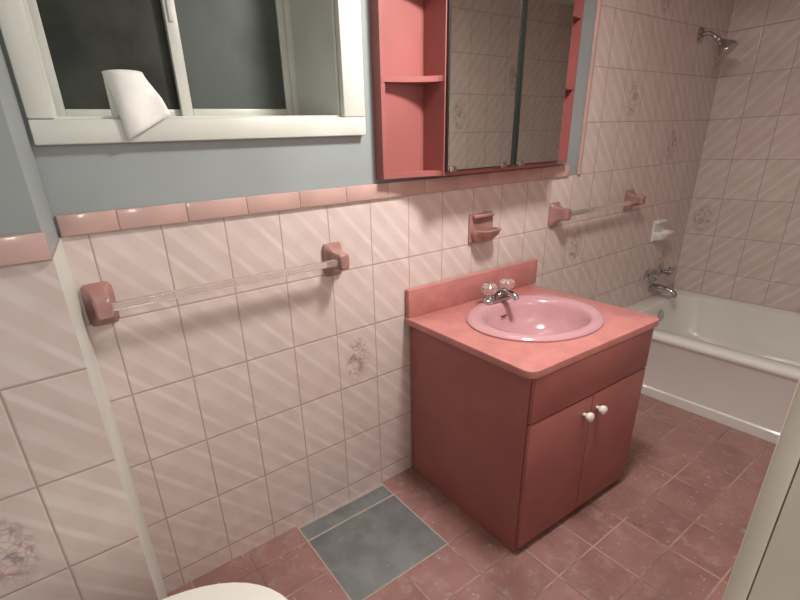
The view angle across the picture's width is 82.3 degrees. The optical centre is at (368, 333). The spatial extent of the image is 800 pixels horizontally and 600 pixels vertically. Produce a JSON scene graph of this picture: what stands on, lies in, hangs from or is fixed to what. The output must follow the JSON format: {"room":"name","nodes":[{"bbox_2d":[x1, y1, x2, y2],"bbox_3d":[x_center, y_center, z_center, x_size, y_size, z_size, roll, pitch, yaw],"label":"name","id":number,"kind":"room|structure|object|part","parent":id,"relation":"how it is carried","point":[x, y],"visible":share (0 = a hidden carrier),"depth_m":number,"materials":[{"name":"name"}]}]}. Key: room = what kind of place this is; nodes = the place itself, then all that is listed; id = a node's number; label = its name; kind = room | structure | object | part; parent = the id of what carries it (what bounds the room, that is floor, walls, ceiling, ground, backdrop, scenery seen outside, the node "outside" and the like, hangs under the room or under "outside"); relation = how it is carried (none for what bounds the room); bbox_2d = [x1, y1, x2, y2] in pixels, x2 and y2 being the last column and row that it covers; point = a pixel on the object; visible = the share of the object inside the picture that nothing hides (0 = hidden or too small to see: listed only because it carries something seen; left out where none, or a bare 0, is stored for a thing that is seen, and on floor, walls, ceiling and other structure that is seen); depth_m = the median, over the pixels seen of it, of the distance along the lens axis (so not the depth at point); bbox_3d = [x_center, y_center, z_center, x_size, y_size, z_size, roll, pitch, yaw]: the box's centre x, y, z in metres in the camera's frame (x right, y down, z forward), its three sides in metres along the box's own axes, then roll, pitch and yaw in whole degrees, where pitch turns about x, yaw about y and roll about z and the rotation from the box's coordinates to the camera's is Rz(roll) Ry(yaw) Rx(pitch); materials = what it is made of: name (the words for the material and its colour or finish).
{"room":"bathroom","nodes":[
{"label":"bathroom","id":0,"kind":"room"},
{"bbox_2d":[0,43,166,599],"bbox_3d":[-0.979,-0.030,0.906,0.692,2.400,0.324,-17,26,-31],"label":"wall","id":1,"kind":"structure","parent":0,"point":[73,526],"depth_m":1.02,"materials":[{"name":"tile"}]},
{"bbox_2d":[0,232,52,267],"bbox_3d":[-0.901,-0.089,0.727,0.665,0.055,0.015,-17,26,-31],"label":"trim","id":2,"kind":"structure","parent":1,"relation":"attached to","point":[21,249],"depth_m":0.87,"materials":[{"name":"pink tile"}]},
{"bbox_2d":[0,0,733,592],"bbox_3d":[0.340,-0.555,2.132,4.620,2.472,0.360,-17,26,-31],"label":"wall","id":3,"kind":"structure","parent":0,"point":[244,415],"depth_m":1.72,"materials":[{"name":"tile"}]},
{"bbox_2d":[0,0,364,118],"bbox_3d":[-0.521,-0.971,1.322,0.952,0.654,0.376,-17,26,-31],"label":"window","id":4,"kind":"structure","parent":3,"relation":"in","point":[286,12],"depth_m":1.42,"materials":[{"name":"white paint"}]},
{"bbox_2d":[22,0,56,116],"bbox_3d":[-0.850,-0.825,1.106,0.007,0.563,0.283,-17,26,-31],"label":"reveal","id":5,"kind":"object","parent":4,"relation":"attached to","point":[24,1],"visible":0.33,"depth_m":1.06,"materials":[{"name":"white paint"}]},
{"bbox_3d":[-0.782,-0.929,1.363,0.382,0.517,0.022,-17,26,-31],"label":"sash","id":6,"kind":"part","parent":4,"relation":"part of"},
{"bbox_2d":[36,0,179,108],"bbox_3d":[-0.782,-0.929,1.362,0.334,0.469,0.005,-17,26,-31],"label":"pane","id":7,"kind":"object","parent":4,"relation":"in","point":[85,39],"depth_m":1.38,"materials":[{"name":"glass"}]},
{"bbox_2d":[102,69,170,139],"bbox_3d":[-0.608,-0.599,1.206,0.132,0.164,0.128,-17,26,-31],"label":"paper towel roll","id":8,"kind":"object","parent":4,"relation":"on","point":[131,97],"visible":0.98,"depth_m":1.16,"materials":[{"name":"white paper"}]},
{"bbox_3d":[-0.614,-0.998,1.408,0.012,0.060,0.007,-17,26,-31],"label":"sash latch","id":9,"kind":"part","parent":4,"relation":"part of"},
{"bbox_3d":[-0.467,-1.013,1.531,0.406,0.517,0.022,-17,26,-31],"label":"sash","id":10,"kind":"part","parent":4,"relation":"part of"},
{"bbox_2d":[174,0,285,108],"bbox_3d":[-0.462,-1.015,1.534,0.346,0.469,0.005,-17,26,-31],"label":"pane","id":11,"kind":"object","parent":4,"relation":"in","point":[231,48],"depth_m":1.55,"materials":[{"name":"glass"}]},
{"bbox_2d":[289,0,339,115],"bbox_3d":[-0.190,-1.026,1.521,0.007,0.563,0.283,-17,26,-31],"label":"reveal","id":12,"kind":"object","parent":4,"relation":"attached to","point":[312,21],"visible":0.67,"depth_m":1.54,"materials":[{"name":"white paint"}]},
{"bbox_2d":[28,117,365,145],"bbox_3d":[-0.405,-0.592,1.321,0.952,0.056,0.026,-17,26,-31],"label":"window sill","id":13,"kind":"structure","parent":3,"relation":"attached to","point":[44,132],"depth_m":1.26,"materials":[{"name":"white paint"}]},
{"bbox_2d":[80,242,349,326],"bbox_3d":[-0.412,-0.163,1.426,0.824,0.120,0.092,-17,26,-31],"label":"towel bar","id":14,"kind":"object","parent":3,"relation":"attached to","point":[102,308],"visible":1,"depth_m":1.31,"materials":[{"name":"pink ceramic"}]},
{"bbox_3d":[-0.399,-0.159,1.406,0.719,0.022,0.022,-17,26,-31],"label":"acrylic rod","id":15,"kind":"part","parent":14,"relation":"part of","materials":[{"name":"white"}]},
{"bbox_2d":[55,165,569,237],"bbox_3d":[0.107,-0.545,1.725,2.186,0.055,0.015,-17,26,-31],"label":"trim","id":16,"kind":"structure","parent":3,"relation":"attached to","point":[77,224],"depth_m":1.46,"materials":[{"name":"pink tile"}]},
{"bbox_2d":[405,259,537,317],"bbox_3d":[0.501,-0.220,2.104,0.810,0.121,0.025,-16,26,-29],"label":"backsplash","id":17,"kind":"structure","parent":3,"relation":"attached to","point":[428,298],"depth_m":2.04,"materials":[{"name":"pink laminate"}]},
{"bbox_2d":[369,0,584,179],"bbox_3d":[0.503,-1.049,1.743,1.098,0.799,0.151,-17,26,-31],"label":"medicine cabinet","id":18,"kind":"object","parent":3,"relation":"attached to","point":[460,86],"visible":1,"depth_m":1.66,"materials":[{"name":"pink paint"}]},
{"bbox_2d":[381,75,443,84],"bbox_3d":[0.142,-0.864,1.548,0.211,0.018,0.108,-17,26,-31],"label":"shelf","id":19,"kind":"object","parent":18,"relation":"attached to","point":[385,79],"depth_m":1.57,"materials":[{"name":"pink paint"}]},
{"bbox_2d":[384,170,442,179],"bbox_3d":[0.156,-0.579,1.665,0.211,0.018,0.108,-17,26,-31],"label":"shelf","id":20,"kind":"object","parent":18,"relation":"attached to","point":[388,174],"depth_m":1.68,"materials":[{"name":"pink paint"}]},
{"bbox_2d":[447,0,521,170],"bbox_3d":[0.420,-0.993,1.613,0.361,0.764,0.003,-17,26,-31],"label":"mirror","id":21,"kind":"object","parent":18,"relation":"attached to","point":[484,37],"depth_m":1.64,"materials":[{"name":"silver metal"}]},
{"bbox_2d":[517,0,574,163],"bbox_3d":[0.697,-1.077,1.787,0.289,0.764,0.003,-17,26,-31],"label":"mirror","id":22,"kind":"object","parent":18,"relation":"attached to","point":[547,24],"depth_m":1.81,"materials":[{"name":"silver metal"}]},
{"bbox_2d":[557,158,566,162],"bbox_3d":[0.888,-0.801,2.124,0.197,0.018,0.108,-17,26,-31],"label":"shelf","id":23,"kind":"object","parent":18,"relation":"attached to","point":[560,160],"depth_m":2.17,"materials":[{"name":"pink paint"}]},
{"bbox_2d":[565,84,574,90],"bbox_3d":[0.874,-1.087,2.007,0.197,0.018,0.108,-17,26,-31],"label":"shelf","id":24,"kind":"object","parent":18,"relation":"attached to","point":[569,87],"depth_m":2.06,"materials":[{"name":"pink paint"}]},
{"bbox_2d":[573,11,582,19],"bbox_3d":[0.862,-1.340,1.904,0.197,0.018,0.108,-17,26,-31],"label":"shelf","id":25,"kind":"object","parent":18,"relation":"attached to","point":[577,15],"depth_m":1.96,"materials":[{"name":"pink paint"}]},
{"bbox_2d":[468,211,500,243],"bbox_3d":[0.524,-0.465,2.010,0.149,0.127,0.088,-17,26,-31],"label":"soap dish","id":26,"kind":"object","parent":3,"relation":"attached to","point":[481,228],"visible":1,"depth_m":2.01,"materials":[{"name":"pink ceramic"}]},
{"bbox_2d":[471,226,500,241],"bbox_3d":[0.528,-0.437,2.017,0.140,0.050,0.077,-17,26,-31],"label":"tray","id":27,"kind":"object","parent":26,"relation":"on","point":[478,233],"depth_m":2.00,"materials":[{"name":"pink ceramic"}]},
{"bbox_2d":[577,0,601,174],"bbox_3d":[1.055,-1.328,2.135,0.019,1.108,0.016,-17,26,-31],"label":"trim","id":28,"kind":"structure","parent":3,"relation":"attached to","point":[599,2],"depth_m":2.18,"materials":[{"name":"pink ceramic"}]},
{"bbox_2d":[548,189,645,226],"bbox_3d":[1.264,-0.685,2.474,0.799,0.120,0.092,-17,26,-31],"label":"towel bar","id":29,"kind":"object","parent":3,"relation":"attached to","point":[557,213],"visible":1,"depth_m":2.35,"materials":[{"name":"pink ceramic"}]},
{"bbox_3d":[1.277,-0.681,2.454,0.694,0.022,0.022,-17,26,-31],"label":"acrylic rod","id":30,"kind":"part","parent":29,"relation":"part of","materials":[{"name":"white"}]},
{"bbox_2d":[644,265,676,297],"bbox_3d":[2.026,-0.348,3.112,0.262,0.180,0.173,-17,26,-31],"label":"tub faucet","id":31,"kind":"object","parent":3,"relation":"attached to","point":[656,274],"visible":1,"depth_m":3.12,"materials":[{"name":"silver metal"}]},
{"bbox_3d":[2.030,-0.296,3.131,0.048,0.070,0.170,-17,26,-31],"label":"spout","id":32,"kind":"part","parent":31,"relation":"part of","materials":[{"name":"silver metal"}]},
{"bbox_2d":[650,218,672,241],"bbox_3d":[1.928,-0.670,2.974,0.144,0.138,0.088,-17,26,-31],"label":"soap dish","id":33,"kind":"object","parent":3,"relation":"attached to","point":[658,232],"visible":1,"depth_m":2.97,"materials":[{"name":"white ceramic"}]},
{"bbox_2d":[653,230,672,240],"bbox_3d":[1.933,-0.640,2.982,0.135,0.054,0.077,-17,26,-31],"label":"tray","id":34,"kind":"object","parent":33,"relation":"on","point":[658,235],"depth_m":2.96,"materials":[{"name":"white ceramic"}]},
{"bbox_2d":[697,27,738,58],"bbox_3d":[1.970,-1.645,2.571,0.098,0.175,0.198,-17,26,-31],"label":"shower head","id":35,"kind":"object","parent":3,"relation":"attached to","point":[725,47],"visible":1,"depth_m":2.55},
{"bbox_3d":[1.942,-1.690,2.593,0.023,0.056,0.100,-17,26,-31],"label":"arm","id":36,"kind":"part","parent":35,"relation":"part of","materials":[{"name":"silver metal"}]},
{"bbox_2d":[167,393,775,599],"bbox_3d":[1.193,0.956,1.506,4.620,0.072,2.442,-17,26,-31],"label":"floor","id":37,"kind":"structure","parent":0,"point":[674,525],"depth_m":1.80,"materials":[{"name":"pink tile"}]},
{"bbox_2d":[162,582,287,599],"bbox_3d":[-0.541,0.817,0.859,0.919,0.827,0.480,-17,26,-31],"label":"toilet","id":38,"kind":"object","parent":37,"relation":"on","point":[222,591],"visible":1,"depth_m":1.11,"materials":[{"name":"white ceramic"}]},
{"bbox_2d":[297,483,448,599],"bbox_3d":[0.007,0.826,1.870,0.446,0.001,0.452,-17,26,-31],"label":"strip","id":39,"kind":"object","parent":37,"relation":"on","point":[380,484],"visible":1,"depth_m":1.94,"materials":[{"name":"grey metal"}]},
{"bbox_2d":[300,486,446,599],"bbox_3d":[0.011,0.827,1.864,0.434,0.002,0.426,-17,26,-31],"label":"tile","id":40,"kind":"structure","parent":39,"relation":"on","point":[367,551],"depth_m":1.84,"materials":[{"name":"grey tile"}]},
{"bbox_2d":[405,259,658,552],"bbox_3d":[0.696,0.246,1.993,0.816,0.917,0.686,-16,26,-29],"label":"bathroom vanity","id":41,"kind":"object","parent":37,"relation":"on","point":[524,410],"visible":0.94,"depth_m":1.78,"materials":[{"name":"pink paint"}]},
{"bbox_2d":[405,284,658,378],"bbox_3d":[0.659,-0.052,1.872,0.780,0.028,0.656,-16,26,-29],"label":"countertop","id":42,"kind":"structure","parent":41,"relation":"on","point":[526,360],"depth_m":1.67,"materials":[{"name":"pink laminate"}]},
{"bbox_2d":[481,278,518,303],"bbox_3d":[0.597,-0.181,1.992,0.179,0.090,0.150,-16,26,-29],"label":"sink faucet","id":43,"kind":"object","parent":42,"relation":"on","point":[503,293],"visible":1,"depth_m":1.99,"materials":[{"name":"silver metal"}]},
{"bbox_3d":[0.528,-0.196,1.990,0.066,0.048,0.066,-9,23,-14],"label":"acrylic knob","id":44,"kind":"part","parent":43,"relation":"part of","materials":[{"name":"white"}]},
{"bbox_3d":[0.576,-0.162,2.037,0.170,0.022,0.055,-16,26,-29],"label":"plate","id":45,"kind":"part","parent":43,"relation":"part of","materials":[{"name":"silver metal"}]},
{"bbox_3d":[0.602,-0.172,1.988,0.036,0.052,0.133,-16,26,-29],"label":"spout","id":46,"kind":"part","parent":43,"relation":"part of","materials":[{"name":"silver metal"}]},
{"bbox_3d":[0.620,-0.222,2.044,0.066,0.048,0.066,10,25,28],"label":"acrylic knob","id":47,"kind":"part","parent":43,"relation":"part of","materials":[{"name":"white"}]},
{"bbox_2d":[466,294,604,342],"bbox_3d":[0.680,-0.007,1.895,0.583,0.165,0.497,-16,26,-29],"label":"basin","id":48,"kind":"object","parent":42,"relation":"in","point":[532,318],"depth_m":1.97,"materials":[{"name":"pink ceramic"}]},
{"bbox_3d":[0.698,0.520,1.719,0.351,0.547,0.015,-16,26,-29],"label":"door","id":49,"kind":"part","parent":41,"relation":"part of","materials":[{"name":"pink paint"}]},
{"bbox_3d":[0.812,0.306,1.683,0.037,0.037,0.038,-16,26,-29],"label":"knob","id":50,"kind":"part","parent":41,"relation":"part of","materials":[{"name":"white ceramic"}]},
{"bbox_3d":[0.833,0.140,1.670,0.710,0.170,0.015,-16,26,-29],"label":"drawer","id":51,"kind":"part","parent":41,"relation":"part of","materials":[{"name":"pink paint"}]},
{"bbox_3d":[0.880,0.286,1.723,0.037,0.037,0.038,-16,26,-29],"label":"knob","id":52,"kind":"part","parent":41,"relation":"part of","materials":[{"name":"white ceramic"}]},
{"bbox_3d":[0.998,0.434,1.893,0.356,0.547,0.015,-16,26,-29],"label":"door","id":53,"kind":"part","parent":41,"relation":"part of","materials":[{"name":"pink paint"}]},
{"bbox_2d":[625,288,799,443],"bbox_3d":[2.258,0.160,2.701,1.000,0.401,1.356,-17,26,-31],"label":"bathtub","id":54,"kind":"object","parent":37,"relation":"on","point":[735,364],"visible":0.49,"depth_m":2.61,"materials":[{"name":"ceramic"}]},
{"bbox_3d":[2.012,-0.125,3.138,0.079,0.079,0.018,-17,26,-31],"label":"overflow plate","id":55,"kind":"part","parent":54,"relation":"part of","materials":[{"name":"silver metal"}]},
{"bbox_2d":[673,0,799,311],"bbox_3d":[2.711,-0.853,2.581,0.120,2.472,1.482,-17,26,-31],"label":"wall","id":56,"kind":"structure","parent":0,"point":[741,242],"depth_m":2.85,"materials":[{"name":"tile"}]},
{"bbox_3d":[1.259,-0.126,0.876,4.380,2.400,0.144,-17,26,-31],"label":"wall","id":57,"kind":"structure","parent":0,"visible":0},
{"bbox_2d":[722,378,799,599],"bbox_3d":[0.483,0.236,0.445,0.085,2.124,0.170,-17,26,-31],"label":"door frame","id":58,"kind":"structure","parent":57,"relation":"attached to","point":[785,460],"depth_m":0.46,"materials":[{"name":"beige paint"}]}
]}

